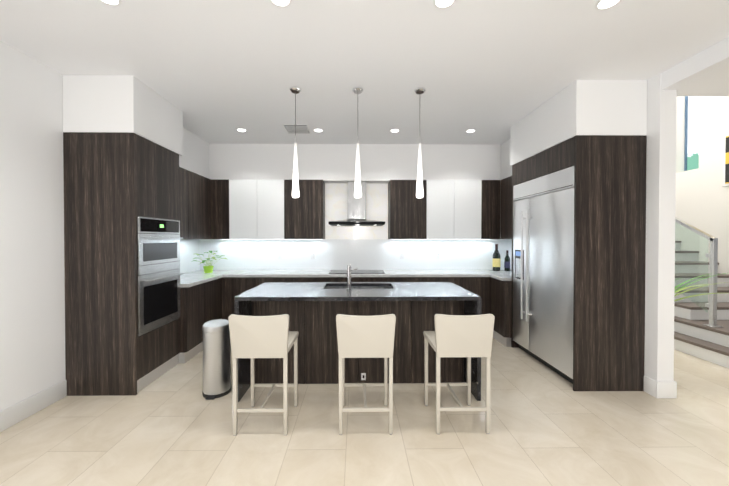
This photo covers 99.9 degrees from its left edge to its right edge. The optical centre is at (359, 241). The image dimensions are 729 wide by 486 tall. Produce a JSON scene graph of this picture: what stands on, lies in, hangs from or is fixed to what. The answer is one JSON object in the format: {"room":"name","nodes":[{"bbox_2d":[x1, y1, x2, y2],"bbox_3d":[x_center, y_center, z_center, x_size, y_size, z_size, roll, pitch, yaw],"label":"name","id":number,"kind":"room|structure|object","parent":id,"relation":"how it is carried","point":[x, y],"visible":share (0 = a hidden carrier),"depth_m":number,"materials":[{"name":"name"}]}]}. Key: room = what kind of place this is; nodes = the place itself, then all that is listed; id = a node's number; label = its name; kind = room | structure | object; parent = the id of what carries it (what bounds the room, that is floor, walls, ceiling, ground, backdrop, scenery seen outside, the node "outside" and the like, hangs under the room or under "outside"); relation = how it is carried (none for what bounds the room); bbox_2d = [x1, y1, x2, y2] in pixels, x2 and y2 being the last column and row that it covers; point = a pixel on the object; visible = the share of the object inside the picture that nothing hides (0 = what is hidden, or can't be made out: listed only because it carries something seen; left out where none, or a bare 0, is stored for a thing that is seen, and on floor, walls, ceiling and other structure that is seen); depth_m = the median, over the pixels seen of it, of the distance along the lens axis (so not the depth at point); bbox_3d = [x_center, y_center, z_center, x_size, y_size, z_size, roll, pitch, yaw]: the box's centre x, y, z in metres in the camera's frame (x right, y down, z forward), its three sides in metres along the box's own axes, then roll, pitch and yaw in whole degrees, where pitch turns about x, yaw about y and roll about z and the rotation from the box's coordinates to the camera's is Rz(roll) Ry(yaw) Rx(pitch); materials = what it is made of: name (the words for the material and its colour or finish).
{"room":"kitchen","nodes":[
{"label":"kitchen","id":0,"kind":"room"},
{"bbox_2d":[0,41,65,410],"bbox_3d":[-2.773,-0.019,0.304,0.200,2.930,9.900,0,1,-1],"label":"wall","id":1,"kind":"structure","parent":0,"point":[32,315],"depth_m":2.51,"materials":[{"name":"white paint"}]},
{"bbox_2d":[0,380,66,431],"bbox_3d":[-2.650,1.383,-0.912,0.017,0.150,7.436,0,1,-1],"label":"baseboard","id":2,"kind":"structure","parent":1,"relation":"attached to","point":[12,415],"depth_m":2.50,"materials":[{"name":"white"}]},
{"bbox_2d":[63,132,182,219],"bbox_3d":[-2.383,-0.615,3.163,0.637,0.758,0.698,0,1,-1],"label":"upper cabinet","id":3,"kind":"object","parent":1,"relation":"attached to","point":[116,185],"depth_m":2.80,"materials":[{"name":"brown wood"}]},
{"bbox_2d":[123,168,190,239],"bbox_3d":[-2.490,-0.481,3.788,0.437,0.920,0.548,0,1,-1],"label":"upper cabinet","id":4,"kind":"object","parent":1,"relation":"attached to","point":[129,226],"depth_m":3.98,"materials":[{"name":"brown wood"}]},
{"bbox_2d":[180,239,199,272],"bbox_3d":[-2.670,0.230,4.272,0.087,0.507,1.500,0,1,-1],"label":"backsplash","id":5,"kind":"structure","parent":1,"relation":"attached to","point":[189,248],"depth_m":4.74,"materials":[{"name":"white glass"}]},
{"bbox_2d":[191,172,210,238],"bbox_3d":[-2.497,-0.487,4.382,0.437,0.920,0.640,0,1,-1],"label":"upper cabinet","id":6,"kind":"object","parent":1,"relation":"attached to","point":[200,185],"depth_m":4.38,"materials":[{"name":"brown wood"}]},
{"bbox_2d":[62,75,182,155],"bbox_3d":[-2.383,-1.256,3.185,0.637,0.516,0.800,0,1,-1],"label":"soffit","id":7,"kind":"structure","parent":0,"point":[112,104],"depth_m":2.79,"materials":[{"name":"white paint"}]},
{"bbox_2d":[179,127,208,178],"bbox_3d":[-2.529,-1.236,4.190,0.367,0.576,1.208,0,1,-1],"label":"wall","id":8,"kind":"structure","parent":0,"point":[194,158],"depth_m":4.35,"materials":[{"name":"white paint"}]},
{"bbox_2d":[209,144,500,183],"bbox_3d":[-0.024,-1.244,4.946,5.394,0.576,0.245,0,1,-1],"label":"wall","id":9,"kind":"structure","parent":0,"point":[379,163],"depth_m":4.82,"materials":[{"name":"white paint"}]},
{"bbox_2d":[211,179,230,238],"bbox_3d":[-2.149,-0.492,4.874,0.280,0.920,0.335,0,1,-1],"label":"upper cabinet","id":10,"kind":"object","parent":9,"relation":"attached to","point":[220,189],"depth_m":4.71,"materials":[{"name":"brown wood"}]},
{"bbox_2d":[231,180,258,238],"bbox_3d":[-1.795,-0.492,4.877,0.428,0.920,0.335,0,1,-1],"label":"upper cabinet","id":11,"kind":"object","parent":9,"relation":"attached to","point":[244,193],"depth_m":4.71,"materials":[{"name":"white"}]},
{"bbox_2d":[259,180,286,238],"bbox_3d":[-1.372,-0.492,4.882,0.418,0.920,0.335,0,1,-1],"label":"upper cabinet","id":12,"kind":"object","parent":9,"relation":"attached to","point":[276,210],"depth_m":4.71,"materials":[{"name":"white"}]},
{"bbox_2d":[283,180,324,238],"bbox_3d":[-0.864,-0.492,4.888,0.597,0.920,0.335,0,1,-1],"label":"upper cabinet","id":13,"kind":"object","parent":9,"relation":"attached to","point":[304,215],"depth_m":4.72,"materials":[{"name":"brown wood"}]},
{"bbox_2d":[200,183,511,269],"bbox_3d":[-0.025,-0.240,5.074,5.394,1.429,0.013,0,1,-1],"label":"backsplash","id":14,"kind":"structure","parent":9,"relation":"attached to","point":[359,247],"depth_m":5.07,"materials":[{"name":"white glass"}]},
{"bbox_2d":[328,181,384,225],"bbox_3d":[-0.042,-0.648,4.819,0.850,0.807,0.484,0,1,-1],"label":"range hood","id":15,"kind":"object","parent":9,"relation":"attached to","point":[356,211],"visible":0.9,"depth_m":4.88,"materials":[{"name":"silver metal"}]},
{"bbox_2d":[388,180,426,238],"bbox_3d":[0.754,-0.493,4.905,0.564,0.920,0.335,0,1,-1],"label":"upper cabinet","id":16,"kind":"object","parent":9,"relation":"attached to","point":[407,213],"depth_m":4.74,"materials":[{"name":"brown wood"}]},
{"bbox_2d":[427,180,454,238],"bbox_3d":[1.250,-0.493,4.911,0.429,0.920,0.335,0,1,-1],"label":"upper cabinet","id":17,"kind":"object","parent":9,"relation":"attached to","point":[440,193],"depth_m":4.74,"materials":[{"name":"white"}]},
{"bbox_2d":[455,180,482,238],"bbox_3d":[1.679,-0.493,4.915,0.428,0.920,0.335,0,1,-1],"label":"upper cabinet","id":18,"kind":"object","parent":9,"relation":"attached to","point":[468,193],"depth_m":4.75,"materials":[{"name":"white"}]},
{"bbox_2d":[483,180,499,238],"bbox_3d":[2.039,-0.493,4.919,0.293,0.920,0.335,0,1,-1],"label":"upper cabinet","id":19,"kind":"object","parent":9,"relation":"attached to","point":[491,188],"depth_m":4.75,"materials":[{"name":"brown wood"}]},
{"bbox_2d":[0,338,728,485],"bbox_3d":[2.522,1.491,1.677,15.000,0.120,12.500,0,1,-1],"label":"floor","id":20,"kind":"structure","parent":0,"point":[173,426],"depth_m":2.23,"materials":[{"name":"tile"}]},
{"bbox_2d":[65,316,182,395],"bbox_3d":[-2.383,1.151,3.181,0.637,0.530,0.698,0,1,-1],"label":"base cabinet","id":21,"kind":"object","parent":20,"relation":"on","point":[109,359],"depth_m":2.81,"materials":[{"name":"brown wood"}]},
{"bbox_2d":[137,217,183,335],"bbox_3d":[-2.308,0.325,3.174,0.633,1.114,0.666,0,1,-1],"label":"wall oven","id":22,"kind":"object","parent":21,"relation":"in","point":[158,266],"visible":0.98,"depth_m":3.10,"materials":[{"name":"silver metal"}]},
{"bbox_2d":[123,284,206,362],"bbox_3d":[-2.354,0.972,3.740,0.707,0.875,0.418,0,1,-1],"label":"base cabinet","id":23,"kind":"object","parent":20,"relation":"on","point":[193,301],"depth_m":3.60,"materials":[{"name":"brown wood"}]},
{"bbox_2d":[131,276,221,287],"bbox_3d":[-2.298,0.507,3.970,0.649,0.040,0.883,0,1,-1],"label":"countertop","id":24,"kind":"structure","parent":23,"relation":"on","point":[185,281],"depth_m":3.89,"materials":[{"name":"white stone"}]},
{"bbox_2d":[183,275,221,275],"bbox_3d":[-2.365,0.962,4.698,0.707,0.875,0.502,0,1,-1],"label":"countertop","id":25,"kind":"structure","parent":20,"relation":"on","point":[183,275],"depth_m":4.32,"materials":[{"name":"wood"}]},
{"bbox_2d":[207,280,221,320],"bbox_3d":[-2.359,0.967,4.198,0.707,0.875,0.498,0,1,-1],"label":"base cabinet","id":26,"kind":"object","parent":20,"relation":"on","point":[214,287],"depth_m":4.23,"materials":[{"name":"brown wood"}]},
{"bbox_2d":[202,319,230,399],"bbox_3d":[-1.341,1.084,2.868,0.248,0.670,0.274,0,1,-1],"label":"trash can","id":27,"kind":"object","parent":20,"relation":"on","point":[216,360],"visible":0.96,"depth_m":2.78,"materials":[{"name":"silver metal"}]},
{"bbox_2d":[222,279,258,319],"bbox_3d":[-1.736,0.962,4.758,0.550,0.875,0.605,0,1,-1],"label":"base cabinet","id":28,"kind":"object","parent":20,"relation":"on","point":[231,288],"depth_m":4.45,"materials":[{"name":"brown wood"}]},
{"bbox_2d":[183,271,511,278],"bbox_3d":[0.022,0.499,4.758,5.304,0.040,0.636,0,1,-1],"label":"countertop","id":29,"kind":"structure","parent":28,"relation":"on","point":[225,274],"depth_m":4.48,"materials":[{"name":"white stone"}]},
{"bbox_2d":[191,251,226,272],"bbox_3d":[-2.276,0.310,4.677,0.507,0.337,0.528,0,1,-1],"label":"potted plant","id":30,"kind":"object","parent":29,"relation":"on","point":[208,269],"visible":1,"depth_m":4.65,"materials":[{"name":"green plant"}]},
{"bbox_2d":[329,270,384,273],"bbox_3d":[-0.042,0.474,4.789,0.840,0.007,0.480,0,1,-1],"label":"cooktop","id":31,"kind":"object","parent":29,"relation":"in","point":[358,272],"visible":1,"depth_m":4.64,"materials":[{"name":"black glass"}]},
{"bbox_2d":[492,244,500,270],"bbox_3d":[2.197,0.261,4.911,0.118,0.432,0.118,0,1,-1],"label":"wine bottle","id":32,"kind":"object","parent":29,"relation":"on","point":[496,261],"visible":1,"depth_m":4.87,"materials":[{"name":"black glass"}]},
{"bbox_2d":[504,250,509,270],"bbox_3d":[2.357,0.311,4.883,0.086,0.332,0.086,0,1,-1],"label":"wine bottle","id":33,"kind":"object","parent":29,"relation":"on","point":[507,263],"visible":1,"depth_m":4.85,"materials":[{"name":"black glass"}]},
{"bbox_2d":[228,314,298,435],"bbox_3d":[-0.731,0.976,2.435,0.434,0.894,0.453,0,1,-1],"label":"stool","id":34,"kind":"object","parent":20,"relation":"on","point":[254,337],"visible":1,"depth_m":2.22,"materials":[{"name":"beige leather"}]},
{"bbox_2d":[259,279,294,284],"bbox_3d":[-1.211,0.962,4.764,0.500,0.875,0.605,0,1,-1],"label":"base cabinet","id":35,"kind":"object","parent":20,"relation":"on","point":[261,281],"depth_m":4.46,"materials":[{"name":"brown wood"}]},
{"bbox_2d":[295,279,326,281],"bbox_3d":[-0.727,0.961,4.769,0.470,0.875,0.605,0,1,-1],"label":"base cabinet","id":36,"kind":"object","parent":20,"relation":"on","point":[296,280],"depth_m":4.46,"materials":[{"name":"brown wood"}]},
{"bbox_2d":[327,279,386,281],"bbox_3d":[-0.042,0.961,4.777,0.900,0.875,0.605,0,1,-1],"label":"base cabinet","id":37,"kind":"object","parent":20,"relation":"on","point":[328,280],"depth_m":4.47,"materials":[{"name":"brown wood"}]},
{"bbox_2d":[235,282,480,401],"bbox_3d":[-0.014,0.969,3.154,2.180,0.893,0.900,0,1,-1],"label":"kitchen island","id":38,"kind":"object","parent":20,"relation":"on","point":[312,310],"depth_m":3.03,"materials":[{"name":"stone"}]},
{"bbox_2d":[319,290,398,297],"bbox_3d":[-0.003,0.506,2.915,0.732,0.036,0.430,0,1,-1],"label":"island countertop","id":39,"kind":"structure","parent":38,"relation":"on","point":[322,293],"depth_m":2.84,"materials":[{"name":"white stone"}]},
{"bbox_2d":[346,265,357,289],"bbox_3d":[-0.075,0.361,3.168,0.115,0.247,0.240,0,1,-1],"label":"faucet","id":40,"kind":"object","parent":39,"relation":"on","point":[349,269],"visible":1,"depth_m":3.06,"materials":[{"name":"silver metal"}]},
{"bbox_2d":[336,314,395,434],"bbox_3d":[0.044,0.976,2.444,0.434,0.894,0.453,0,1,-1],"label":"stool","id":41,"kind":"object","parent":20,"relation":"on","point":[365,336],"visible":1,"depth_m":2.23,"materials":[{"name":"beige leather"}]},
{"bbox_2d":[387,279,422,281],"bbox_3d":[0.648,0.961,4.784,0.480,0.875,0.605,0,1,-1],"label":"base cabinet","id":42,"kind":"object","parent":20,"relation":"on","point":[388,280],"depth_m":4.48,"materials":[{"name":"brown wood"}]},
{"bbox_2d":[423,279,454,283],"bbox_3d":[1.138,0.961,4.789,0.500,0.875,0.605,0,1,-1],"label":"base cabinet","id":43,"kind":"object","parent":20,"relation":"on","point":[424,280],"depth_m":4.48,"materials":[{"name":"brown wood"}]},
{"bbox_2d":[423,314,494,433],"bbox_3d":[0.764,0.976,2.451,0.434,0.894,0.453,0,1,-1],"label":"stool","id":44,"kind":"object","parent":20,"relation":"on","point":[468,336],"visible":1,"depth_m":2.24,"materials":[{"name":"beige leather"}]},
{"bbox_2d":[455,279,489,314],"bbox_3d":[1.653,0.961,4.795,0.530,0.875,0.605,0,1,-1],"label":"base cabinet","id":45,"kind":"object","parent":20,"relation":"on","point":[481,287],"depth_m":4.49,"materials":[{"name":"brown wood"}]},
{"bbox_2d":[490,279,518,346],"bbox_3d":[2.302,0.966,4.295,0.756,0.875,0.446,0,1,-1],"label":"base cabinet","id":46,"kind":"object","parent":20,"relation":"on","point":[501,290],"depth_m":4.12,"materials":[{"name":"brown wood"}]},
{"bbox_2d":[490,275,512,278],"bbox_3d":[2.243,0.504,4.265,0.697,0.040,0.393,0,1,-1],"label":"countertop","id":47,"kind":"structure","parent":46,"relation":"on","point":[491,276],"depth_m":4.21,"materials":[{"name":"white stone"}]},
{"bbox_2d":[513,166,573,383],"bbox_3d":[2.310,0.343,3.474,0.712,2.131,1.130,0,1,-1],"label":"fridge","id":48,"kind":"object","parent":20,"relation":"on","point":[543,251],"visible":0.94,"depth_m":3.34,"materials":[{"name":"silver metal"}]},
{"bbox_2d":[674,273,725,301],"bbox_3d":[3.474,0.848,3.323,1.040,1.132,0.314,0,1,16],"label":"plant","id":49,"kind":"object","parent":20,"relation":"on","point":[678,290],"visible":0.21,"depth_m":3.30,"materials":[{"name":"green plant"}]},
{"bbox_2d":[674,241,728,367],"bbox_3d":[4.953,0.345,5.182,1.777,2.100,3.880,0,1,-1],"label":"staircase","id":50,"kind":"structure","parent":20,"relation":"on","point":[694,336],"depth_m":4.12,"materials":[{"name":"white"}]},
{"bbox_2d":[675,217,722,327],"bbox_3d":[4.383,-0.419,5.287,0.120,2.923,3.099,0,1,-1],"label":"stair railing","id":51,"kind":"object","parent":50,"relation":"attached to","point":[712,255],"visible":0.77,"depth_m":3.83,"materials":[{"name":"silver metal"}]},
{"bbox_2d":[0,0,728,144],"bbox_3d":[-0.048,-1.585,0.317,5.850,0.200,9.900,0,1,-1],"label":"ceiling","id":52,"kind":"structure","parent":0,"point":[222,71],"depth_m":2.46,"materials":[{"name":"white paint"}]},
{"bbox_2d":[99,0,121,5],"bbox_3d":[-1.550,-1.497,1.882,0.140,0.006,0.140,0,1,-1],"label":"recessed light","id":53,"kind":"object","parent":52,"relation":"in","point":[114,2],"visible":1,"depth_m":1.92,"materials":[{"name":"white"}]},
{"bbox_2d":[236,128,246,131],"bbox_3d":[-1.615,-1.521,4.191,0.140,0.006,0.140,0,1,-1],"label":"recessed light","id":54,"kind":"object","parent":52,"relation":"in","point":[241,130],"visible":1,"depth_m":4.20,"materials":[{"name":"white"}]},
{"bbox_2d":[270,0,291,7],"bbox_3d":[-0.490,-1.497,1.893,0.140,0.006,0.140,0,1,-1],"label":"recessed light","id":55,"kind":"object","parent":52,"relation":"in","point":[282,3],"visible":1,"depth_m":1.93,"materials":[{"name":"white"}]},
{"bbox_2d":[290,86,300,197],"bbox_3d":[-0.637,-0.972,3.047,0.110,1.081,0.110,0,1,-1],"label":"pendant light","id":56,"kind":"object","parent":52,"relation":"hanging from","point":[295,90],"visible":1,"depth_m":3.03,"materials":[{"name":"white glass"}]},
{"bbox_2d":[282,124,311,133],"bbox_3d":[-0.845,-1.520,4.160,0.340,0.010,0.340,0,1,-1],"label":"ceiling vent","id":57,"kind":"object","parent":52,"relation":"in","point":[300,128],"visible":0.98,"depth_m":4.13,"materials":[{"name":"white metal"}]},
{"bbox_2d":[313,128,322,131],"bbox_3d":[-0.566,-1.522,4.202,0.140,0.006,0.140,0,1,-1],"label":"recessed light","id":58,"kind":"object","parent":52,"relation":"in","point":[318,130],"visible":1,"depth_m":4.20,"materials":[{"name":"white"}]},
{"bbox_2d":[352,87,362,197],"bbox_3d":[-0.017,-0.972,3.054,0.110,1.081,0.110,0,1,-1],"label":"pendant light","id":59,"kind":"object","parent":52,"relation":"hanging from","point":[357,190],"visible":1,"depth_m":3.04,"materials":[{"name":"white glass"}]},
{"bbox_2d":[414,87,425,197],"bbox_3d":[0.603,-0.972,3.061,0.110,1.081,0.110,0,1,-1],"label":"pendant light","id":60,"kind":"object","parent":52,"relation":"hanging from","point":[419,188],"visible":1,"depth_m":3.04,"materials":[{"name":"white glass"}]},
{"bbox_2d":[433,0,455,8],"bbox_3d":[0.529,-1.498,1.904,0.140,0.006,0.140,0,1,-1],"label":"recessed light","id":61,"kind":"object","parent":52,"relation":"in","point":[441,4],"visible":1,"depth_m":1.93,"materials":[{"name":"white"}]},
{"bbox_2d":[465,129,475,132],"bbox_3d":[1.534,-1.522,4.225,0.140,0.006,0.140,0,1,-1],"label":"recessed light","id":62,"kind":"object","parent":52,"relation":"in","point":[470,130],"visible":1,"depth_m":4.21,"materials":[{"name":"white"}]},
{"bbox_2d":[595,0,620,9],"bbox_3d":[1.559,-1.498,1.916,0.140,0.006,0.140,0,1,-1],"label":"recessed light","id":63,"kind":"object","parent":52,"relation":"in","point":[603,4],"visible":1,"depth_m":1.94,"materials":[{"name":"white"}]},
{"bbox_2d":[342,183,500,231],"bbox_3d":[0.049,-0.070,5.184,5.550,2.930,0.200,0,1,-1],"label":"wall","id":64,"kind":"structure","parent":0,"point":[500,202],"depth_m":5.10,"materials":[{"name":"white paint"}]},
{"bbox_2d":[501,139,511,179],"bbox_3d":[2.460,-1.239,4.474,0.437,0.576,0.748,0,1,-1],"label":"wall","id":65,"kind":"structure","parent":0,"point":[506,169],"depth_m":4.70,"materials":[{"name":"white paint"}]},
{"bbox_2d":[500,177,513,238],"bbox_3d":[2.436,-0.488,4.432,0.486,0.920,0.647,0,1,-1],"label":"upper cabinet","id":66,"kind":"object","parent":65,"relation":"attached to","point":[507,201],"depth_m":4.56,"materials":[{"name":"brown wood"}]},
{"bbox_2d":[510,135,645,186],"bbox_3d":[2.356,-0.863,3.473,0.666,0.270,1.158,0,1,-1],"label":"upper cabinet","id":67,"kind":"object","parent":65,"relation":"attached to","point":[591,156],"depth_m":2.87,"materials":[{"name":"brown wood"}]},
{"bbox_2d":[510,80,646,165],"bbox_3d":[2.356,-1.259,3.482,0.667,0.516,1.230,0,1,-1],"label":"soffit","id":68,"kind":"structure","parent":0,"point":[599,107],"depth_m":2.87,"materials":[{"name":"white paint"}]},
{"bbox_2d":[644,73,676,380],"bbox_3d":[2.752,-1.603,4.923,0.150,6.000,4.350,0,1,-1],"label":"wall column","id":69,"kind":"structure","parent":0,"point":[660,232],"depth_m":2.77,"materials":[{"name":"white paint"}]},
{"bbox_2d":[644,376,676,397],"bbox_3d":[2.752,1.322,4.940,0.182,0.150,4.356,0,1,-1],"label":"baseboard","id":70,"kind":"structure","parent":69,"relation":"attached to","point":[660,389],"depth_m":2.76,"materials":[{"name":"white wood"}]},
{"bbox_2d":[661,37,728,95],"bbox_3d":[6.399,-1.498,-0.827,7.300,0.350,7.470,0,1,-1],"label":"ceiling","id":71,"kind":"structure","parent":0,"point":[705,72],"depth_m":2.56,"materials":[{"name":"white paint"}]},
{"bbox_2d":[675,96,728,273],"bbox_3d":[5.971,-1.604,5.033,0.250,6.000,4.200,0,1,-1],"label":"wall","id":72,"kind":"structure","parent":0,"point":[702,199],"depth_m":5.16,"materials":[{"name":"white paint"}]},
{"bbox_2d":[684,96,698,170],"bbox_3d":[6.038,-2.233,5.462,0.055,1.950,0.390,0,1,-1],"label":"window","id":73,"kind":"structure","parent":72,"relation":"in","point":[691,151],"depth_m":5.59,"materials":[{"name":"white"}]},
{"bbox_2d":[722,133,728,186],"bbox_3d":[5.832,-1.284,4.595,0.033,0.830,0.620,0,1,-1],"label":"picture frame","id":74,"kind":"object","parent":72,"relation":"attached to","point":[725,180],"visible":0.94,"depth_m":4.86,"materials":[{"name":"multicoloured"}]}
]}

